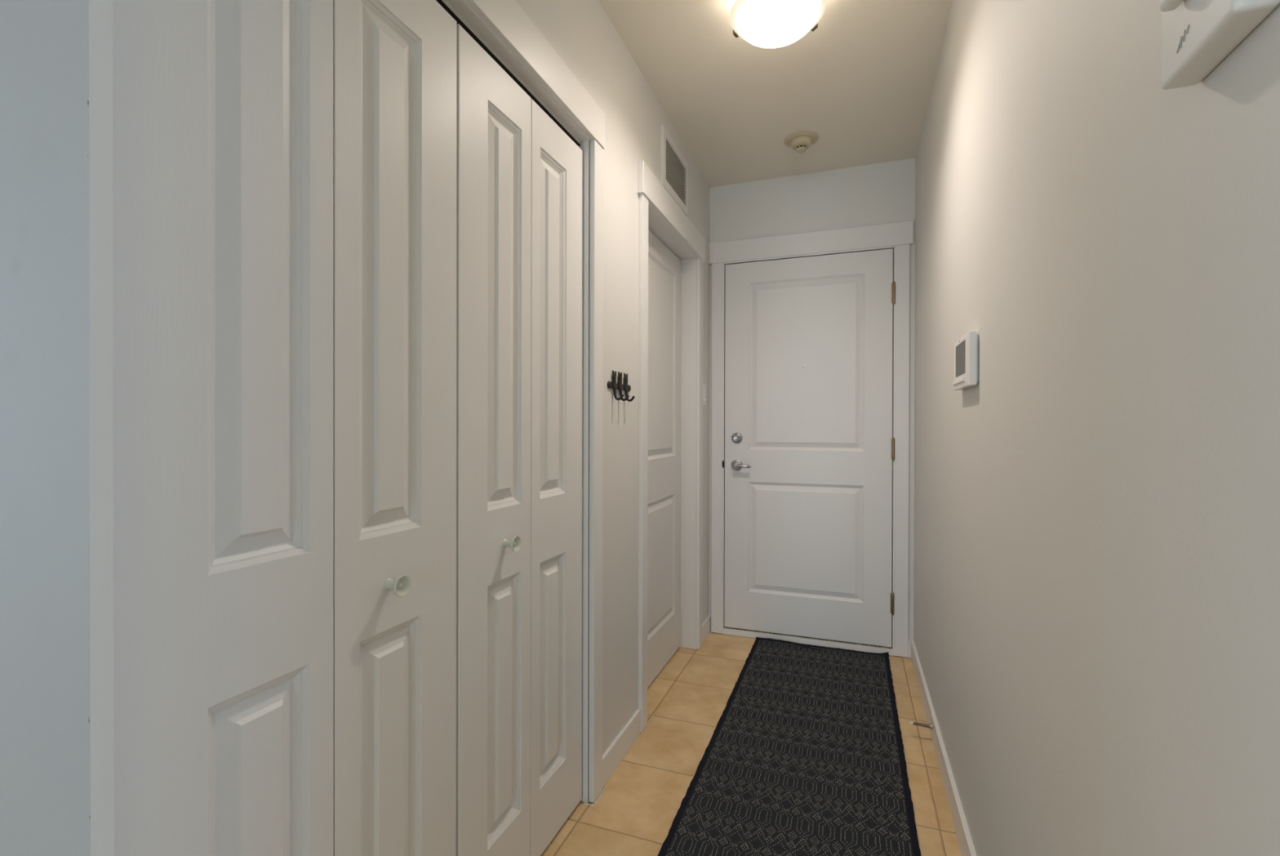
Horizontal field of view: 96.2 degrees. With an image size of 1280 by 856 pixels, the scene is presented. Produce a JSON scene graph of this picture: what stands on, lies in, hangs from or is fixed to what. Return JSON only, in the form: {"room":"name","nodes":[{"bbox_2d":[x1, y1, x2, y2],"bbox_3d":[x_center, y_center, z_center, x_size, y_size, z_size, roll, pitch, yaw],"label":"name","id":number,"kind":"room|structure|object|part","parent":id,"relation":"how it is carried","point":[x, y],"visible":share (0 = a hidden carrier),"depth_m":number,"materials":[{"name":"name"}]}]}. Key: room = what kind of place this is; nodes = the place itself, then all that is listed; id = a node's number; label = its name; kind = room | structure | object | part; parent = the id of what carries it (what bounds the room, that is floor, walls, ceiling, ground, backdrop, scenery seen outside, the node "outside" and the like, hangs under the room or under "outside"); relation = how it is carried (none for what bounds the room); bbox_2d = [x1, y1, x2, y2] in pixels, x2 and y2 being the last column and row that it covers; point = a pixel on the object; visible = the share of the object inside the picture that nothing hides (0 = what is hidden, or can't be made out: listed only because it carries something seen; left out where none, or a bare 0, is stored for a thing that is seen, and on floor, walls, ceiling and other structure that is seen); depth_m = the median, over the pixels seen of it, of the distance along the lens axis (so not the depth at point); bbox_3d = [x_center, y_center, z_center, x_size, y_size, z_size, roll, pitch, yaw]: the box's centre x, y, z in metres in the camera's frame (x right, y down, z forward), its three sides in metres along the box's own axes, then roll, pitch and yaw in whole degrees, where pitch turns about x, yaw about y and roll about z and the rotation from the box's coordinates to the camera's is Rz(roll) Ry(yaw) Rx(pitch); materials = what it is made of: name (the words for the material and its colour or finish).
{"room":"entrance hallway","nodes":[
{"label":"entrance hallway","id":0,"kind":"room"},
{"bbox_2d":[0,0,114,855],"bbox_3d":[-2.097,-0.105,1.171,3.255,2.524,0.020,0,0,20],"label":"wall","id":1,"kind":"structure","parent":0,"point":[57,688],"depth_m":0.62,"materials":[{"name":"grey paint"}]},
{"bbox_2d":[515,0,709,801],"bbox_3d":[-0.098,-0.104,2.108,0.120,2.524,3.122,0,0,20],"label":"wall","id":2,"kind":"structure","parent":0,"point":[581,33],"depth_m":2.02,"materials":[{"name":"beige paint"}]},
{"bbox_2d":[112,0,457,855],"bbox_3d":[-0.490,0.147,0.925,0.064,2.005,0.608,0,0,20],"label":"door","id":3,"kind":"structure","parent":2,"relation":"in","point":[284,171],"depth_m":0.85,"materials":[{"name":"white paint"}]},
{"bbox_3d":[-0.436,0.279,1.027,0.034,0.038,0.038,0,0,20],"label":"knob","id":4,"kind":"part","parent":3,"relation":"part of","materials":[{"name":"ceramic"}]},
{"bbox_2d":[456,23,582,855],"bbox_3d":[-0.279,0.145,1.497,0.064,2.005,0.598,0,0,20],"label":"door","id":5,"kind":"structure","parent":2,"relation":"in","point":[519,175],"depth_m":1.44,"materials":[{"name":"white paint"}]},
{"bbox_3d":[-0.309,0.274,1.373,0.034,0.038,0.038,0,0,20],"label":"knob","id":6,"kind":"part","parent":5,"relation":"part of","materials":[{"name":"ceramic"}]},
{"bbox_2d":[435,0,604,802],"bbox_3d":[-0.406,0.078,1.246,0.141,2.161,1.308,0,0,20],"label":"door frame","id":7,"kind":"structure","parent":2,"relation":"attached to","point":[501,28],"depth_m":1.77,"materials":[{"name":"white paint"}]},
{"bbox_3d":[-0.346,-0.946,1.226,0.021,0.113,1.299,0,0,20],"label":"head casing","id":8,"kind":"part","parent":7,"relation":"part of","materials":[{"name":"white paint"}]},
{"bbox_3d":[-0.138,0.133,1.806,0.017,2.048,0.067,0,0,20],"label":"casing","id":9,"kind":"part","parent":7,"relation":"part of","materials":[{"name":"white paint"}]},
{"bbox_2d":[607,369,635,401],"bbox_3d":[-0.055,-0.147,1.994,0.041,0.101,0.205,0,0,20],"label":"coat hook","id":10,"kind":"object","parent":2,"relation":"attached to","point":[613,384],"visible":1,"depth_m":1.98,"materials":[{"name":"black metal"}]},
{"bbox_2d":[602,708,640,786],"bbox_3d":[-0.067,1.112,2.015,0.012,0.092,0.364,0,0,20],"label":"baseboard","id":11,"kind":"structure","parent":2,"relation":"attached to","point":[622,743],"depth_m":2.00,"materials":[{"name":"white paint"}]},
{"bbox_2d":[647,228,680,687],"bbox_3d":[0.061,0.131,2.660,0.036,2.033,0.796,0,0,20],"label":"door","id":12,"kind":"structure","parent":2,"relation":"in","point":[664,563],"depth_m":2.76,"materials":[{"name":"white paint"}]},
{"bbox_2d":[637,160,705,732],"bbox_3d":[0.112,0.072,2.644,0.144,2.164,0.973,0,0,20],"label":"door frame","id":13,"kind":"structure","parent":2,"relation":"attached to","point":[659,212],"depth_m":3.00,"materials":[{"name":"white paint"}]},
{"bbox_3d":[0.013,0.132,2.213,0.017,2.046,0.064,0,0,20],"label":"casing","id":14,"kind":"part","parent":13,"relation":"part of","materials":[{"name":"white paint"}]},
{"bbox_3d":[0.170,-0.951,2.620,0.024,0.118,0.973,0,0,20],"label":"head casing","id":15,"kind":"part","parent":13,"relation":"part of","materials":[{"name":"white paint"}]},
{"bbox_3d":[0.315,0.130,3.034,0.017,2.046,0.071,0,0,20],"label":"casing","id":16,"kind":"part","parent":13,"relation":"part of","materials":[{"name":"white paint"}]},
{"bbox_2d":[661,124,688,216],"bbox_3d":[0.162,-1.162,2.619,0.009,0.256,0.392,0,0,20],"label":"air vent","id":17,"kind":"object","parent":2,"relation":"in","point":[674,167],"visible":0.99,"depth_m":2.59,"materials":[{"name":"white metal"}]},
{"bbox_2d":[702,383,706,404],"bbox_3d":[0.356,-0.187,3.145,0.014,0.114,0.068,0,0,20],"label":"light switch","id":18,"kind":"object","parent":2,"relation":"attached to","point":[704,384],"visible":0.86,"depth_m":3.13,"materials":[{"name":"white plastic"}]},
{"bbox_2d":[702,614,711,643],"bbox_3d":[0.361,1.108,3.174,0.012,0.092,0.212,0,0,20],"label":"baseboard","id":19,"kind":"structure","parent":2,"relation":"attached to","point":[706,625],"depth_m":3.18,"materials":[{"name":"white paint"}]},
{"bbox_2d":[540,631,961,855],"bbox_3d":[-0.970,1.200,-2.620,8.200,0.050,12.605,0,0,20],"label":"floor","id":20,"kind":"structure","parent":0,"point":[641,799],"depth_m":2.00,"materials":[{"name":"beige tile"}]},
{"bbox_2d":[657,636,920,855],"bbox_3d":[0.578,1.147,2.025,0.682,0.024,2.156,0,0,20],"label":"runner rug","id":21,"kind":"object","parent":20,"relation":"on","point":[804,755],"visible":1,"depth_m":1.95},
{"bbox_2d":[598,0,952,187],"bbox_3d":[-0.965,-1.379,-2.630,8.200,0.060,12.605,0,0,20],"label":"ceiling","id":22,"kind":"structure","parent":0,"point":[862,82],"depth_m":2.26,"materials":[{"name":"paint"}]},
{"bbox_2d":[729,0,826,48],"bbox_3d":[0.427,-1.294,1.788,0.291,0.139,0.293,0,0,20],"label":"ceiling lamp","id":23,"kind":"object","parent":22,"relation":"attached to","point":[764,24],"visible":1,"depth_m":1.75,"materials":[{"name":"white glass"}]},
{"bbox_2d":[784,130,818,153],"bbox_3d":[0.761,-1.339,2.712,0.156,0.058,0.156,0,0,20],"label":"smoke detector","id":24,"kind":"object","parent":22,"relation":"attached to","point":[799,141],"visible":1,"depth_m":2.68,"materials":[{"name":"plastic"}]},
{"bbox_2d":[708,157,915,639],"bbox_3d":[0.917,-0.107,3.157,1.060,2.524,0.150,0,0,20],"label":"wall","id":25,"kind":"structure","parent":0,"point":[882,193],"depth_m":3.04,"materials":[{"name":"beige paint"}]},
{"bbox_2d":[724,248,895,646],"bbox_3d":[0.884,0.097,3.068,0.875,2.033,0.102,0,0,20],"label":"door","id":26,"kind":"structure","parent":25,"relation":"in","point":[810,442],"depth_m":3.06,"materials":[{"name":"white paint"}]},
{"bbox_3d":[0.531,0.201,3.176,0.064,0.064,0.053,0,0,20],"label":"lever handle","id":27,"kind":"part","parent":26,"relation":"part of","materials":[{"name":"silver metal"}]},
{"bbox_3d":[0.562,0.203,3.145,0.086,0.024,0.022,0,0,20],"label":"lever","id":28,"kind":"part","parent":26,"relation":"part of","materials":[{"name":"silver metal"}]},
{"bbox_2d":[708,220,913,657],"bbox_3d":[0.907,0.054,3.145,1.048,2.203,0.161,0,0,20],"label":"door frame","id":29,"kind":"structure","parent":25,"relation":"attached to","point":[898,236],"depth_m":3.01,"materials":[{"name":"white paint"}]},
{"bbox_3d":[0.437,0.108,3.245,0.064,2.085,0.018,0,0,20],"label":"casing","id":30,"kind":"part","parent":29,"relation":"part of","materials":[{"name":"white paint"}]},
{"bbox_3d":[0.901,1.138,3.142,0.884,0.033,0.137,0,0,20],"label":"sill","id":31,"kind":"part","parent":29,"relation":"part of","materials":[{"name":"white paint"}]},
{"bbox_3d":[0.885,-0.990,3.075,1.048,0.115,0.021,0,0,20],"label":"head casing","id":32,"kind":"part","parent":29,"relation":"part of","materials":[{"name":"white paint"}]},
{"bbox_3d":[0.902,0.097,3.133,0.872,2.044,0.018,0,0,20],"label":"stop moulding","id":33,"kind":"part","parent":29,"relation":"part of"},
{"bbox_3d":[1.329,0.112,2.917,0.067,2.085,0.018,0,0,20],"label":"casing","id":34,"kind":"part","parent":29,"relation":"part of","materials":[{"name":"white paint"}]},
{"bbox_2d":[908,638,911,657],"bbox_3d":[1.365,1.111,2.909,0.013,0.092,0.014,0,0,20],"label":"baseboard","id":35,"kind":"structure","parent":25,"relation":"attached to","point":[909,639],"depth_m":2.90,"materials":[{"name":"white paint"}]},
{"bbox_2d":[913,0,1279,855],"bbox_3d":[2.675,-0.095,1.041,3.702,2.524,3.205,0,0,20],"label":"wall","id":36,"kind":"structure","parent":0,"point":[1096,616],"depth_m":0.73,"materials":[{"name":"beige paint"}]},
{"bbox_2d":[909,720,933,728],"bbox_3d":[1.049,1.103,2.145,0.077,0.023,0.023,0,0,20],"label":"door stop","id":37,"kind":"object","parent":36,"relation":"attached to","point":[926,725],"visible":1,"depth_m":2.14,"materials":[{"name":"silver metal"}]},
{"bbox_2d":[911,639,976,855],"bbox_3d":[0.877,1.116,1.548,0.014,0.092,2.905,0,0,20],"label":"baseboard","id":38,"kind":"structure","parent":36,"relation":"attached to","point":[966,846],"depth_m":1.86,"materials":[{"name":"white paint"}]},
{"bbox_2d":[952,330,977,390],"bbox_3d":[0.875,-0.178,1.546,0.026,0.136,0.228,0,0,20],"label":"thermostat","id":39,"kind":"object","parent":36,"relation":"attached to","point":[966,348],"visible":1,"depth_m":1.48,"materials":[{"name":"white plastic"}]},
{"bbox_3d":[0.884,-0.178,1.543,0.005,0.120,0.204,0,0,20],"label":"plate","id":40,"kind":"part","parent":39,"relation":"part of","materials":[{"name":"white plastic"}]},
{"bbox_2d":[1160,0,1279,89],"bbox_3d":[0.473,-0.424,0.481,0.045,0.221,0.113,0,0,20],"label":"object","id":41,"kind":"object","parent":36,"relation":"attached to","point":[1197,35],"visible":1,"depth_m":0.48,"materials":[{"name":"white plastic"}]}
]}

